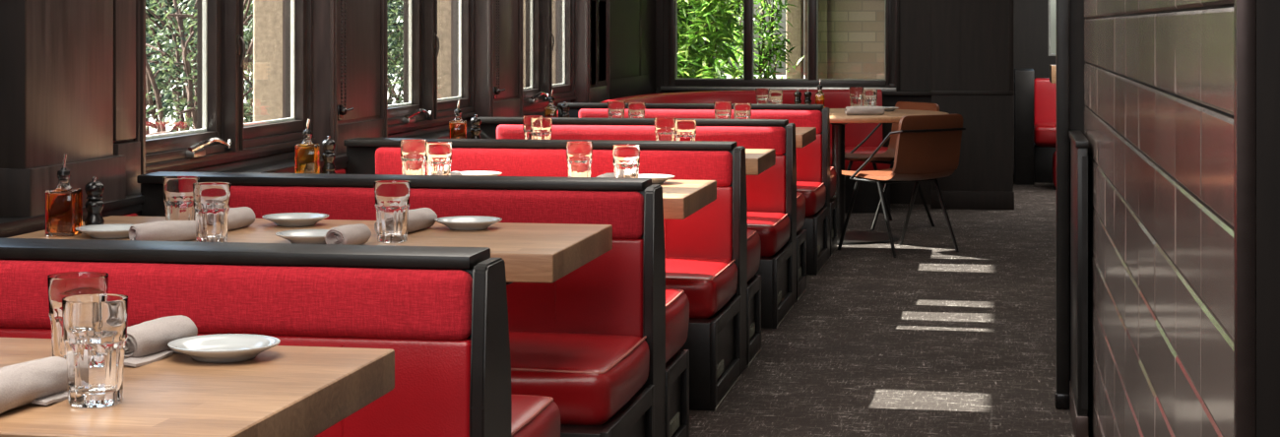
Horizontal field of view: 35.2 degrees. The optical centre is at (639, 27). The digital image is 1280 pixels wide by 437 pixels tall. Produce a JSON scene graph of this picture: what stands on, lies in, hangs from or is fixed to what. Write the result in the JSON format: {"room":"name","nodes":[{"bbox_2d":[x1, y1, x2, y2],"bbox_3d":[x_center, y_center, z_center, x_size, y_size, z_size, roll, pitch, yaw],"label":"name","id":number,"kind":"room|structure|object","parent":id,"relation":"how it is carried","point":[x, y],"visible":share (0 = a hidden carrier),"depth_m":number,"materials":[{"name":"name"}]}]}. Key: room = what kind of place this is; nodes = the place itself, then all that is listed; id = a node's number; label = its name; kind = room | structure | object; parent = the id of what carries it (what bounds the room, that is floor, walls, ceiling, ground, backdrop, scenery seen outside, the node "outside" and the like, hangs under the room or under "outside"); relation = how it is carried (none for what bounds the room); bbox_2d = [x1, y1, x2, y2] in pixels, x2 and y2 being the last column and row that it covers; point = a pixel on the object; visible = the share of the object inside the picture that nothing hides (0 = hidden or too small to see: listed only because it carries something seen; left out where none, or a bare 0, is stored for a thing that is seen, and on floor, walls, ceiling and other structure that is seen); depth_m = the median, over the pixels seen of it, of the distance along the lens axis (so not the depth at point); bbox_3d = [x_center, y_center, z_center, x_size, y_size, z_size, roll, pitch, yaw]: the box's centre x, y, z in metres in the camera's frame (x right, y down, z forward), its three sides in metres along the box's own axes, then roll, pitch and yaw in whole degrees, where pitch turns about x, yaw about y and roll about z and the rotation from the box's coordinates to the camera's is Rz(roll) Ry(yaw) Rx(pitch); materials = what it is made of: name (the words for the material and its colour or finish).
{"room":"restaurant","nodes":[
{"label":"restaurant","id":0,"kind":"room"},
{"bbox_2d":[113,0,585,216],"bbox_3d":[-1.463,-0.080,6.715,0.245,2.750,17.100,0,0,10],"label":"wall","id":1,"kind":"structure","parent":0,"point":[321,8],"depth_m":7.83,"materials":[{"name":"brown wood"}]},
{"bbox_2d":[0,0,31,217],"bbox_3d":[-1.671,-0.480,5.283,0.162,1.950,0.012,0,0,10],"label":"trim","id":2,"kind":"structure","parent":1,"relation":"attached to","point":[15,177],"depth_m":5.27,"materials":[{"name":"brown wood"}]},
{"bbox_2d":[26,0,145,216],"bbox_3d":[-1.598,-0.472,5.689,0.162,1.965,0.814,0,0,10],"label":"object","id":3,"kind":"structure","parent":1,"relation":"attached to","point":[86,59],"depth_m":5.62,"materials":[{"name":"brown wood"}]},
{"bbox_2d":[145,0,313,164],"bbox_3d":[-1.439,-0.259,6.954,0.168,1.370,1.738,0,0,10],"label":"window","id":4,"kind":"structure","parent":1,"relation":"in","point":[221,44],"depth_m":6.93,"materials":[{"name":"paint"}]},
{"bbox_2d":[0,112,559,238],"bbox_3d":[-1.430,0.517,6.607,0.168,0.045,16.700,0,0,10],"label":"trim","id":5,"kind":"structure","parent":1,"relation":"attached to","point":[10,226],"depth_m":5.88,"materials":[{"name":"black paint"}]},
{"bbox_2d":[337,0,353,120],"bbox_3d":[-1.148,-0.432,7.837,0.058,1.585,0.090,0,0,10],"label":"chain","id":6,"kind":"object","parent":1,"relation":"hanging from","point":[342,110],"visible":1,"depth_m":7.83,"materials":[{"name":"black paint"}]},
{"bbox_2d":[329,0,387,155],"bbox_3d":[-1.126,-0.480,8.132,0.027,1.950,0.698,0,0,10],"label":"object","id":7,"kind":"structure","parent":1,"relation":"attached to","point":[366,21],"depth_m":8.14,"materials":[{"name":"brown wood"}]},
{"bbox_2d":[145,95,576,172],"bbox_3d":[-1.690,0.461,5.765,0.135,0.068,13.888,0,0,10],"label":"trim","id":8,"kind":"structure","parent":1,"relation":"attached to","point":[287,156],"depth_m":7.37,"materials":[{"name":"paint"}]},
{"bbox_2d":[387,0,474,125],"bbox_3d":[-1.009,-0.259,9.346,0.168,1.370,1.738,0,0,10],"label":"window","id":9,"kind":"structure","parent":1,"relation":"in","point":[420,38],"depth_m":9.33,"materials":[{"name":"paint"}]},
{"bbox_2d":[493,0,505,98],"bbox_3d":[-0.718,-0.432,10.228,0.058,1.585,0.090,0,0,10],"label":"window frame","id":10,"kind":"structure","parent":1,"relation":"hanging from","point":[496,91],"depth_m":10.21,"materials":[{"name":"black paint"}]},
{"bbox_2d":[487,0,522,117],"bbox_3d":[-0.696,-0.480,10.524,0.027,1.950,0.698,0,0,10],"label":"trim","id":11,"kind":"structure","parent":1,"relation":"attached to","point":[510,11],"depth_m":10.54,"materials":[{"name":"brown wood"}]},
{"bbox_2d":[522,0,575,104],"bbox_3d":[-0.579,-0.259,11.738,0.168,1.370,1.738,0,0,10],"label":"window","id":12,"kind":"structure","parent":1,"relation":"in","point":[540,38],"depth_m":11.72,"materials":[{"name":"paint"}]},
{"bbox_2d":[585,0,609,102],"bbox_3d":[-0.266,-0.480,12.916,0.027,1.950,0.698,0,0,10],"label":"trim","id":13,"kind":"structure","parent":1,"relation":"attached to","point":[598,94],"depth_m":12.83,"materials":[{"name":"brown wood"}]},
{"bbox_2d":[589,0,655,99],"bbox_3d":[-0.104,-0.480,13.844,0.018,1.950,2.575,0,0,10],"label":"trim","id":14,"kind":"structure","parent":1,"relation":"attached to","point":[632,23],"depth_m":13.89,"materials":[{"name":"brown wood"}]},
{"bbox_2d":[655,0,1013,204],"bbox_3d":[1.306,-0.080,14.828,2.825,2.750,0.550,0,0,10],"label":"wall","id":15,"kind":"structure","parent":0,"point":[945,44],"depth_m":14.37,"materials":[{"name":"brown wood"}]},
{"bbox_2d":[660,86,896,91],"bbox_3d":[1.021,0.455,14.925,1.750,0.030,0.080,0,0,10],"label":"trim","id":16,"kind":"structure","parent":15,"relation":"attached to","point":[662,88],"depth_m":14.92,"materials":[{"name":"metal"}]},
{"bbox_2d":[668,0,897,86],"bbox_3d":[1.061,-0.460,14.991,1.705,1.790,0.135,0,0,10],"label":"window","id":17,"kind":"structure","parent":15,"relation":"in","point":[812,80],"depth_m":14.96,"materials":[{"name":"paint"}]},
{"bbox_2d":[655,0,1014,210],"bbox_3d":[1.354,-0.080,14.711,2.702,2.750,0.367,0,0,10],"label":"trim","id":18,"kind":"structure","parent":15,"relation":"attached to","point":[953,200],"depth_m":14.36,"materials":[{"name":"brown wood"}]},
{"bbox_2d":[689,160,1091,436],"bbox_3d":[1.715,1.355,8.836,5.750,0.120,22.400,0,0,10],"label":"floor","id":19,"kind":"structure","parent":0,"point":[932,339],"depth_m":8.28,"materials":[{"name":"carpet"}]},
{"bbox_2d":[0,337,394,436],"bbox_3d":[-1.203,0.912,3.090,1.489,0.765,0.756,0,0,10],"label":"table","id":20,"kind":"object","parent":19,"relation":"on","point":[285,391],"visible":0.86,"depth_m":2.94,"materials":[{"name":"brown wood"}]},
{"bbox_2d":[0,356,67,413],"bbox_3d":[-0.885,0.501,2.761,0.083,0.059,0.350,0,0,16],"label":"rolled napkin","id":21,"kind":"object","parent":20,"relation":"on","point":[42,381],"visible":0.97,"depth_m":2.82,"materials":[{"name":"fabric"}]},
{"bbox_2d":[47,271,108,359],"bbox_3d":[-0.863,0.455,3.096,0.091,0.149,0.091,0,0,-11],"label":"tumbler","id":22,"kind":"object","parent":20,"relation":"on","point":[60,286],"visible":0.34,"depth_m":3.06,"materials":[{"name":"clear glass"}]},
{"bbox_2d":[62,293,128,408],"bbox_3d":[-0.766,0.455,2.837,0.091,0.149,0.091,0,0,-1],"label":"tumbler","id":23,"kind":"object","parent":20,"relation":"on","point":[95,326],"visible":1,"depth_m":2.80,"materials":[{"name":"clear glass"}]},
{"bbox_2d":[124,315,197,367],"bbox_3d":[-0.787,0.502,3.253,0.079,0.056,0.219,0,0,19],"label":"rolled napkin","id":24,"kind":"object","parent":20,"relation":"on","point":[147,342],"visible":0.74,"depth_m":3.22,"materials":[{"name":"fabric"}]},
{"bbox_2d":[167,333,280,363],"bbox_3d":[-0.667,0.517,3.234,0.177,0.025,0.177,0,0,10],"label":"plate","id":25,"kind":"object","parent":20,"relation":"on","point":[224,348],"visible":1,"depth_m":3.26,"materials":[{"name":"white ceramic"}]},
{"bbox_2d":[0,238,560,436],"bbox_3d":[-1.043,0.864,3.951,1.549,0.862,1.417,0,0,10],"label":"bench","id":26,"kind":"object","parent":19,"relation":"on","point":[442,311],"visible":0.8,"depth_m":3.86,"materials":[{"name":"red leather"}]},
{"bbox_2d":[0,327,471,436],"bbox_3d":[-1.030,0.744,3.961,1.451,0.303,0.062,0,0,10],"label":"cushion","id":27,"kind":"object","parent":26,"relation":"on","point":[431,395],"depth_m":3.83,"materials":[{"name":"red leather"}]},
{"bbox_2d":[511,394,560,436],"bbox_3d":[-0.954,0.911,4.372,1.523,0.229,0.557,0,0,10],"label":"seat cushion","id":28,"kind":"object","parent":26,"relation":"on","point":[532,416],"depth_m":4.32,"materials":[{"name":"red leather"}]},
{"bbox_2d":[6,215,612,285],"bbox_3d":[-0.850,0.912,5.187,1.442,0.765,0.750,0,0,10],"label":"table","id":29,"kind":"object","parent":19,"relation":"on","point":[546,253],"visible":0.13,"depth_m":5.08,"materials":[{"name":"brown wood"}]},
{"bbox_2d":[45,153,82,236],"bbox_3d":[-1.469,0.426,5.141,0.074,0.208,0.074,0,0,4],"label":"oil bottle","id":30,"kind":"object","parent":29,"relation":"on","point":[63,203],"visible":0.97,"depth_m":5.11,"materials":[{"name":"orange glass"}]},
{"bbox_2d":[84,176,104,234],"bbox_3d":[-1.404,0.457,5.190,0.053,0.146,0.053,0,0,10],"label":"pepper mill","id":31,"kind":"object","parent":29,"relation":"on","point":[94,189],"visible":0.86,"depth_m":5.17,"materials":[{"name":"black paint"}]},
{"bbox_2d":[75,223,133,239],"bbox_3d":[-1.335,0.517,5.096,0.177,0.025,0.177,0,0,10],"label":"plate","id":32,"kind":"object","parent":29,"relation":"on","point":[113,230],"visible":0.77,"depth_m":5.05,"materials":[{"name":"white ceramic"}]},
{"bbox_2d":[128,220,195,241],"bbox_3d":[-1.171,0.502,4.973,0.174,0.053,0.067,0,0,-41],"label":"rolled napkin","id":33,"kind":"object","parent":29,"relation":"on","point":[162,230],"visible":0.8,"depth_m":4.94,"materials":[{"name":"fabric"}]},
{"bbox_2d":[162,176,199,220],"bbox_3d":[-1.167,0.455,5.127,0.091,0.149,0.091,0,0,-41],"label":"tumbler","id":34,"kind":"object","parent":29,"relation":"on","point":[178,199],"visible":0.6,"depth_m":5.09,"materials":[{"name":"clear glass"}]},
{"bbox_2d":[192,182,231,242],"bbox_3d":[-1.045,0.455,4.922,0.091,0.149,0.091,0,0,8],"label":"tumbler","id":35,"kind":"object","parent":29,"relation":"on","point":[212,200],"visible":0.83,"depth_m":4.89,"materials":[{"name":"clear glass"}]},
{"bbox_2d":[227,206,255,230],"bbox_3d":[-1.076,0.502,5.294,0.070,0.054,0.183,0,0,17],"label":"rolled napkin","id":36,"kind":"object","parent":29,"relation":"on","point":[238,218],"visible":0.42,"depth_m":5.29,"materials":[{"name":"fabric"}]},
{"bbox_2d":[261,212,328,226],"bbox_3d":[-0.923,0.517,5.409,0.177,0.025,0.177,0,0,10],"label":"plate","id":37,"kind":"object","parent":29,"relation":"on","point":[286,219],"visible":1,"depth_m":5.38,"materials":[{"name":"white ceramic"}]},
{"bbox_2d":[275,229,328,244],"bbox_3d":[-0.807,0.517,4.961,0.177,0.025,0.177,0,0,10],"label":"plate","id":38,"kind":"object","parent":29,"relation":"on","point":[299,236],"visible":0.62,"depth_m":4.93,"materials":[{"name":"white ceramic"}]},
{"bbox_2d":[324,223,371,245],"bbox_3d":[-0.705,0.503,4.875,0.065,0.052,0.141,0,0,19],"label":"rolled napkin","id":39,"kind":"object","parent":29,"relation":"on","point":[358,233],"visible":0.91,"depth_m":4.83,"materials":[{"name":"fabric"}]},
{"bbox_2d":[374,180,410,243],"bbox_3d":[-0.613,0.455,4.987,0.091,0.149,0.091,0,0,-13],"label":"tumbler","id":40,"kind":"object","parent":29,"relation":"on","point":[391,197],"visible":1,"depth_m":4.95,"materials":[{"name":"clear glass"}]},
{"bbox_2d":[374,207,437,233],"bbox_3d":[-0.606,0.501,5.217,0.070,0.055,0.289,0,0,17],"label":"rolled napkin","id":41,"kind":"object","parent":29,"relation":"on","point":[420,219],"visible":0.53,"depth_m":5.24,"materials":[{"name":"fabric"}]},
{"bbox_2d":[434,215,502,230],"bbox_3d":[-0.452,0.517,5.314,0.177,0.025,0.177,0,0,10],"label":"plate","id":42,"kind":"object","parent":29,"relation":"on","point":[463,223],"visible":1,"depth_m":5.28,"materials":[{"name":"white ceramic"}]},
{"bbox_2d":[136,171,689,436],"bbox_3d":[-0.714,0.864,5.783,1.549,0.862,1.417,0,0,10],"label":"bench","id":43,"kind":"object","parent":19,"relation":"on","point":[604,340],"visible":0.42,"depth_m":5.67,"materials":[{"name":"red leather"}]},
{"bbox_2d":[506,238,643,338],"bbox_3d":[-0.701,0.744,5.792,1.451,0.303,0.062,0,0,10],"label":"cushion","id":44,"kind":"object","parent":43,"relation":"on","point":[605,295],"depth_m":5.66,"materials":[{"name":"red leather"}]},
{"bbox_2d":[509,331,649,425],"bbox_3d":[-0.760,0.931,5.457,1.522,0.188,0.665,0,0,10],"label":"seat cushion","id":45,"kind":"object","parent":43,"relation":"on","point":[593,378],"depth_m":5.16,"materials":[{"name":"red leather"}]},
{"bbox_2d":[669,412,679,436],"bbox_3d":[0.097,1.192,6.014,0.010,0.043,0.240,0,0,10],"label":"vent grille","id":46,"kind":"object","parent":43,"relation":"attached to","point":[673,416],"depth_m":6.03,"materials":[{"name":"grey metal"}]},
{"bbox_2d":[665,288,689,363],"bbox_3d":[-0.625,0.911,6.204,1.523,0.229,0.557,0,0,10],"label":"seat cushion","id":47,"kind":"object","parent":43,"relation":"on","point":[676,301],"depth_m":6.06,"materials":[{"name":"red leather"}]},
{"bbox_2d":[343,137,761,411],"bbox_3d":[-0.380,0.864,7.641,1.549,0.862,1.417,0,0,10],"label":"bench","id":48,"kind":"object","parent":19,"relation":"on","point":[712,255],"visible":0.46,"depth_m":7.52,"materials":[{"name":"red leather"}]},
{"bbox_2d":[663,186,732,260],"bbox_3d":[-0.367,0.744,7.651,1.451,0.303,0.062,0,0,10],"label":"cushion","id":49,"kind":"object","parent":48,"relation":"on","point":[707,233],"depth_m":7.51,"materials":[{"name":"red leather"}]},
{"bbox_2d":[665,256,737,319],"bbox_3d":[-0.426,0.931,7.315,1.522,0.188,0.665,0,0,10],"label":"seat cushion","id":50,"kind":"object","parent":48,"relation":"on","point":[709,285],"depth_m":7.01,"materials":[{"name":"red leather"}]},
{"bbox_2d":[747,229,761,281],"bbox_3d":[-0.291,0.911,8.062,1.523,0.229,0.557,0,0,10],"label":"seat cushion","id":51,"kind":"object","parent":48,"relation":"on","point":[753,239],"depth_m":7.91,"materials":[{"name":"red leather"}]},
{"bbox_2d":[470,117,806,328],"bbox_3d":[-0.047,0.864,9.496,1.549,0.862,1.417,0,0,10],"label":"bench","id":52,"kind":"object","parent":19,"relation":"on","point":[776,211],"visible":0.32,"depth_m":9.38,"materials":[{"name":"red leather"}]},
{"bbox_2d":[746,154,786,214],"bbox_3d":[-0.034,0.744,9.506,1.451,0.303,0.062,0,0,10],"label":"cushion","id":53,"kind":"object","parent":52,"relation":"on","point":[766,192],"depth_m":9.37,"materials":[{"name":"red leather"}]},
{"bbox_2d":[747,211,790,256],"bbox_3d":[-0.092,0.931,9.170,1.522,0.188,0.665,0,0,10],"label":"seat cushion","id":54,"kind":"object","parent":52,"relation":"on","point":[773,228],"depth_m":8.87,"materials":[{"name":"red leather"}]},
{"bbox_2d":[796,192,805,232],"bbox_3d":[0.042,0.911,9.917,1.523,0.229,0.557,0,0,10],"label":"seat cushion","id":55,"kind":"object","parent":52,"relation":"on","point":[800,201],"depth_m":9.75,"materials":[{"name":"red leather"}]},
{"bbox_2d":[651,179,716,219],"bbox_3d":[-0.536,0.912,6.771,1.500,0.765,0.740,0,0,10],"label":"table","id":56,"kind":"object","parent":19,"relation":"on","point":[681,199],"visible":0.06,"depth_m":6.53,"materials":[{"name":"brown wood"}]},
{"bbox_2d":[294,119,319,173],"bbox_3d":[-1.174,0.426,7.120,0.074,0.208,0.074,0,0,4],"label":"oil bottle","id":57,"kind":"object","parent":56,"relation":"on","point":[306,154],"visible":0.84,"depth_m":7.08,"materials":[{"name":"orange glass"}]},
{"bbox_2d":[321,135,336,174],"bbox_3d":[-1.103,0.457,7.148,0.053,0.146,0.053,0,0,10],"label":"pepper mill","id":58,"kind":"object","parent":56,"relation":"on","point":[328,145],"visible":0.89,"depth_m":7.13,"materials":[{"name":"black paint"}]},
{"bbox_2d":[399,139,427,175],"bbox_3d":[-0.765,0.455,6.815,0.091,0.149,0.091,0,0,-36],"label":"tumbler","id":59,"kind":"object","parent":56,"relation":"on","point":[413,152],"visible":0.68,"depth_m":6.78,"materials":[{"name":"clear glass"}]},
{"bbox_2d":[425,141,452,175],"bbox_3d":[-0.664,0.455,6.652,0.091,0.149,0.091,0,0,-34],"label":"tumbler","id":60,"kind":"object","parent":56,"relation":"on","point":[438,155],"visible":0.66,"depth_m":6.62,"materials":[{"name":"clear glass"}]},
{"bbox_2d":[566,140,592,177],"bbox_3d":[-0.202,0.455,6.709,0.091,0.149,0.091,0,0,8],"label":"tumbler","id":61,"kind":"object","parent":56,"relation":"on","point":[579,154],"visible":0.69,"depth_m":6.67,"materials":[{"name":"clear glass"}]},
{"bbox_2d":[612,144,639,178],"bbox_3d":[-0.044,0.455,6.511,0.091,0.149,0.091,0,0,8],"label":"tumbler","id":62,"kind":"object","parent":56,"relation":"on","point":[625,158],"visible":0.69,"depth_m":6.47,"materials":[{"name":"clear glass"}]},
{"bbox_2d":[557,102,836,275],"bbox_3d":[0.289,0.864,11.366,1.549,0.862,1.417,0,0,10],"label":"bench","id":63,"kind":"object","parent":19,"relation":"on","point":[816,179],"visible":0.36,"depth_m":11.24,"materials":[{"name":"red leather"}]},
{"bbox_2d":[796,133,822,183],"bbox_3d":[0.302,0.744,11.376,1.451,0.303,0.062,0,0,10],"label":"cushion","id":64,"kind":"object","parent":63,"relation":"on","point":[809,157],"depth_m":11.23,"materials":[{"name":"red leather"}]},
{"bbox_2d":[796,181,826,216],"bbox_3d":[0.243,0.931,11.040,1.522,0.188,0.665,0,0,10],"label":"seat cushion","id":65,"kind":"object","parent":63,"relation":"on","point":[813,192],"depth_m":10.73,"materials":[{"name":"red leather"}]},
{"bbox_2d":[601,89,890,213],"bbox_3d":[0.636,0.870,13.488,1.135,0.850,3.075,0,0,38],"label":"banquette","id":66,"kind":"object","parent":19,"relation":"on","point":[867,197],"visible":0.14,"depth_m":14.07,"materials":[{"name":"red leather"}]},
{"bbox_2d":[830,146,890,175],"bbox_3d":[0.676,0.934,13.434,1.005,0.182,2.910,0,0,38],"label":"seat cushion","id":67,"kind":"object","parent":66,"relation":"on","point":[856,165],"depth_m":14.01,"materials":[{"name":"red leather"}]},
{"bbox_2d":[745,148,775,175],"bbox_3d":[-0.204,0.912,8.612,1.502,0.765,0.640,0,0,10],"label":"table","id":68,"kind":"object","parent":19,"relation":"on","point":[757,160],"visible":0.05,"depth_m":8.38,"materials":[{"name":"brown wood"}]},
{"bbox_2d":[448,100,466,138],"bbox_3d":[-0.803,0.426,8.902,0.074,0.208,0.074,0,0,-1],"label":"oil bottle","id":69,"kind":"object","parent":68,"relation":"on","point":[458,126],"visible":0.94,"depth_m":8.87,"materials":[{"name":"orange glass"}]},
{"bbox_2d":[530,118,552,139],"bbox_3d":[-0.414,0.455,8.467,0.091,0.149,0.091,0,0,-42],"label":"tumbler","id":70,"kind":"object","parent":68,"relation":"on","point":[541,128],"visible":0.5,"depth_m":8.43,"materials":[{"name":"clear glass"}]},
{"bbox_2d":[654,117,676,140],"bbox_3d":[0.106,0.455,8.500,0.091,0.149,0.091,0,0,-5],"label":"tumbler","id":71,"kind":"object","parent":68,"relation":"on","point":[664,126],"visible":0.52,"depth_m":8.46,"materials":[{"name":"clear glass"}]},
{"bbox_2d":[674,120,696,140],"bbox_3d":[0.187,0.455,8.288,0.091,0.149,0.091,0,0,-33],"label":"tumbler","id":72,"kind":"object","parent":68,"relation":"on","point":[684,130],"visible":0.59,"depth_m":8.25,"materials":[{"name":"clear glass"}]},
{"bbox_2d":[795,127,816,147],"bbox_3d":[0.133,0.912,10.492,1.500,0.765,0.740,0,0,10],"label":"table","id":73,"kind":"object","parent":19,"relation":"on","point":[804,136],"visible":0.04,"depth_m":10.27,"materials":[{"name":"brown wood"}]},
{"bbox_2d":[607,101,625,118],"bbox_3d":[-0.122,0.455,10.385,0.091,0.149,0.091,0,0,-41],"label":"tumbler","id":74,"kind":"object","parent":73,"relation":"on","point":[615,109],"visible":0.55,"depth_m":10.35,"materials":[{"name":"clear glass"}]},
{"bbox_2d":[627,102,645,118],"bbox_3d":[-0.017,0.455,10.245,0.091,0.149,0.091,0,0,-9],"label":"tumbler","id":75,"kind":"object","parent":73,"relation":"on","point":[635,109],"visible":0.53,"depth_m":10.21,"materials":[{"name":"clear glass"}]},
{"bbox_2d":[713,101,731,119],"bbox_3d":[0.425,0.455,10.307,0.091,0.149,0.091,0,0,-5],"label":"tumbler","id":76,"kind":"object","parent":73,"relation":"on","point":[723,109],"visible":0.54,"depth_m":10.27,"materials":[{"name":"clear glass"}]},
{"bbox_2d":[733,103,751,119],"bbox_3d":[0.514,0.455,10.119,0.091,0.149,0.091,0,0,-45],"label":"tumbler","id":77,"kind":"object","parent":73,"relation":"on","point":[740,110],"visible":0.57,"depth_m":10.08,"materials":[{"name":"clear glass"}]},
{"bbox_2d":[829,108,949,245],"bbox_3d":[1.254,0.912,12.576,1.336,0.765,1.336,0,0,10],"label":"round table","id":78,"kind":"object","parent":19,"relation":"on","point":[839,118],"visible":0.37,"depth_m":12.34,"materials":[{"name":"brown wood"}]},
{"bbox_2d":[849,87,863,106],"bbox_3d":[1.374,0.455,12.792,0.091,0.149,0.091,0,0,-31],"label":"tumbler","id":79,"kind":"object","parent":78,"relation":"on","point":[856,94],"visible":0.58,"depth_m":12.75,"materials":[{"name":"clear glass"}]},
{"bbox_2d":[844,106,884,115],"bbox_3d":[1.361,0.501,12.211,0.236,0.055,0.068,0,0,-10],"label":"rolled napkin","id":80,"kind":"object","parent":78,"relation":"on","point":[849,110],"visible":1,"depth_m":12.19,"materials":[{"name":"fabric"}]},
{"bbox_2d":[862,89,877,106],"bbox_3d":[1.409,0.455,12.366,0.091,0.149,0.091,0,0,-8],"label":"tumbler","id":81,"kind":"object","parent":78,"relation":"on","point":[869,96],"visible":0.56,"depth_m":12.33,"materials":[{"name":"clear glass"}]},
{"bbox_2d":[844,101,939,230],"bbox_3d":[1.614,0.895,13.232,0.565,0.800,0.539,0,0,-27],"label":"dining chair","id":82,"kind":"object","parent":19,"relation":"on","point":[887,158],"visible":0.48,"depth_m":13.32,"materials":[{"name":"beige leather"}]},
{"bbox_2d":[837,114,965,257],"bbox_3d":[1.514,0.895,11.656,0.539,0.800,0.565,0,0,-36],"label":"dining chair","id":83,"kind":"object","parent":19,"relation":"on","point":[928,147],"visible":1,"depth_m":11.48,"materials":[{"name":"beige leather"}]},
{"bbox_2d":[1014,68,1055,185],"bbox_3d":[3.684,0.825,16.941,1.060,0.940,0.850,0,0,10],"label":"booth","id":84,"kind":"object","parent":19,"relation":"on","point":[1034,98],"visible":0.34,"depth_m":16.61,"materials":[{"name":"red leather"}]},
{"bbox_2d":[1034,123,1055,147],"bbox_3d":[3.765,0.905,16.931,0.898,0.200,0.530,0,0,10],"label":"seat cushion","id":85,"kind":"object","parent":84,"relation":"on","point":[1045,133],"depth_m":16.75,"materials":[{"name":"red leather"}]},
{"bbox_2d":[1054,0,1069,409],"bbox_3d":[1.437,-0.080,6.853,0.052,2.749,0.056,0,0,10],"label":"post","id":86,"kind":"object","parent":19,"relation":"on","point":[1061,396],"visible":0.9,"depth_m":6.83,"materials":[{"name":"black paint"}]},
{"bbox_2d":[1068,0,1088,436],"bbox_3d":[1.456,-0.080,6.716,0.110,2.750,1.065,0,0,10],"label":"wall","id":87,"kind":"structure","parent":19,"relation":"on","point":[1079,145],"depth_m":6.34,"materials":[{"name":"black paint"}]},
{"bbox_2d":[1013,0,1055,160],"bbox_3d":[5.031,-0.080,19.518,3.000,2.750,0.200,0,0,10],"label":"wall","id":88,"kind":"structure","parent":0,"point":[1030,17],"depth_m":19.63,"materials":[{"name":"brown wood"}]},
{"bbox_2d":[1087,3,1233,117],"bbox_3d":[1.291,-0.080,4.686,0.316,2.750,4.360,0,0,10],"label":"wall","id":89,"kind":"structure","parent":0,"point":[1228,5],"depth_m":3.56,"materials":[{"name":"tile"}]},
{"bbox_2d":[1083,0,1233,436],"bbox_3d":[1.141,-0.083,4.723,0.012,2.739,4.338,0,0,10],"label":"wall tiles","id":90,"kind":"object","parent":89,"relation":"attached to","point":[1161,163],"depth_m":3.80,"materials":[{"name":"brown tile"}]},
{"bbox_2d":[1233,0,1255,436],"bbox_3d":[0.765,-0.080,2.551,0.024,2.750,0.028,0,0,10],"label":"trim","id":91,"kind":"structure","parent":89,"relation":"attached to","point":[1244,10],"depth_m":2.54,"materials":[{"name":"black metal"}]},
{"bbox_2d":[1255,0,1279,436],"bbox_3d":[2.099,-0.080,2.310,2.686,2.750,0.030,0,0,10],"label":"wall","id":92,"kind":"structure","parent":0,"point":[1267,12],"depth_m":2.53,"materials":[{"name":"brown wood"}]},
{"label":"outside","id":93,"kind":"structure","parent":0,"visible":0},
{"bbox_2d":[148,72,804,133],"bbox_3d":[-6.305,1.485,21.453,60.000,0.120,80.000,0,0,10],"label":"ground","id":94,"kind":"structure","parent":93,"point":[167,127],"depth_m":35.80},
{"bbox_2d":[145,0,252,131],"bbox_3d":[-5.537,-0.265,18.663,3.642,3.410,10.746,0,0,13],"label":"shrub","id":95,"kind":"object","parent":94,"relation":"on","point":[156,2],"visible":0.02,"depth_m":19.52,"materials":[{"name":"green plant"}]},
{"bbox_2d":[145,0,253,135],"bbox_3d":[-2.617,0.168,11.466,2.005,2.531,3.062,0,0,1],"label":"shrub","id":96,"kind":"object","parent":94,"relation":"on","point":[189,99],"visible":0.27,"depth_m":11.36,"materials":[{"name":"green plant"}]},
{"bbox_2d":[145,0,388,130],"bbox_3d":[-2.854,0.109,14.885,2.382,2.644,3.801,0,0,-2],"label":"shrub","id":97,"kind":"object","parent":94,"relation":"on","point":[247,88],"visible":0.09,"depth_m":14.34,"materials":[{"name":"green plant"}]},
{"bbox_2d":[253,0,282,122],"bbox_3d":[-1.482,-0.340,8.770,0.300,3.530,0.340,0,0,10],"label":"stucco column","id":98,"kind":"structure","parent":94,"relation":"on","point":[267,14],"depth_m":8.62,"materials":[{"name":"beige paint"}]},
{"bbox_2d":[245,0,403,105],"bbox_3d":[-4.973,-0.387,32.741,3.646,3.652,11.237,0,0,8],"label":"shrub","id":99,"kind":"object","parent":94,"relation":"on","point":[394,8],"visible":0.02,"depth_m":33.20,"materials":[{"name":"green plant"}]},
{"bbox_2d":[387,0,403,105],"bbox_3d":[-2.118,0.145,18.098,2.325,2.574,3.904,0,0,-7],"label":"shrub","id":100,"kind":"object","parent":94,"relation":"on","point":[397,52],"visible":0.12,"depth_m":17.86,"materials":[{"name":"green plant"}]},
{"bbox_2d":[437,0,450,98],"bbox_3d":[-1.052,-0.340,11.162,0.300,3.530,0.340,0,0,10],"label":"stucco column","id":101,"kind":"structure","parent":94,"relation":"on","point":[443,6],"depth_m":10.99,"materials":[{"name":"beige paint"}]},
{"bbox_2d":[522,0,555,87],"bbox_3d":[-0.623,-0.340,13.554,0.300,3.530,0.340,0,0,10],"label":"stucco column","id":102,"kind":"structure","parent":94,"relation":"on","point":[524,1],"depth_m":13.40,"materials":[{"name":"beige paint"}]},
{"bbox_2d":[677,0,764,78],"bbox_3d":[0.333,0.058,16.232,2.097,2.744,1.281,0,0,13],"label":"bamboo plant","id":103,"kind":"object","parent":94,"relation":"on","point":[697,25],"visible":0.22,"depth_m":15.97,"materials":[{"name":"green plant"}]},
{"bbox_2d":[714,0,803,78],"bbox_3d":[1.007,0.234,16.919,0.948,2.391,1.050,0,0,10],"label":"shrub","id":104,"kind":"object","parent":94,"relation":"on","point":[764,53],"visible":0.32,"depth_m":16.77,"materials":[{"name":"green plant"}]},
{"bbox_2d":[785,0,803,78],"bbox_3d":[1.347,-0.240,17.518,0.135,3.330,0.200,0,0,10],"label":"pillar","id":105,"kind":"structure","parent":94,"relation":"on","point":[796,17],"depth_m":17.42,"materials":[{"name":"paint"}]},
{"bbox_2d":[804,0,884,78],"bbox_3d":[2.196,-0.440,17.619,1.490,3.730,0.340,0,0,10],"label":"brick wall","id":106,"kind":"structure","parent":94,"relation":"on","point":[851,32],"depth_m":17.55,"materials":[{"name":"beige brick"}]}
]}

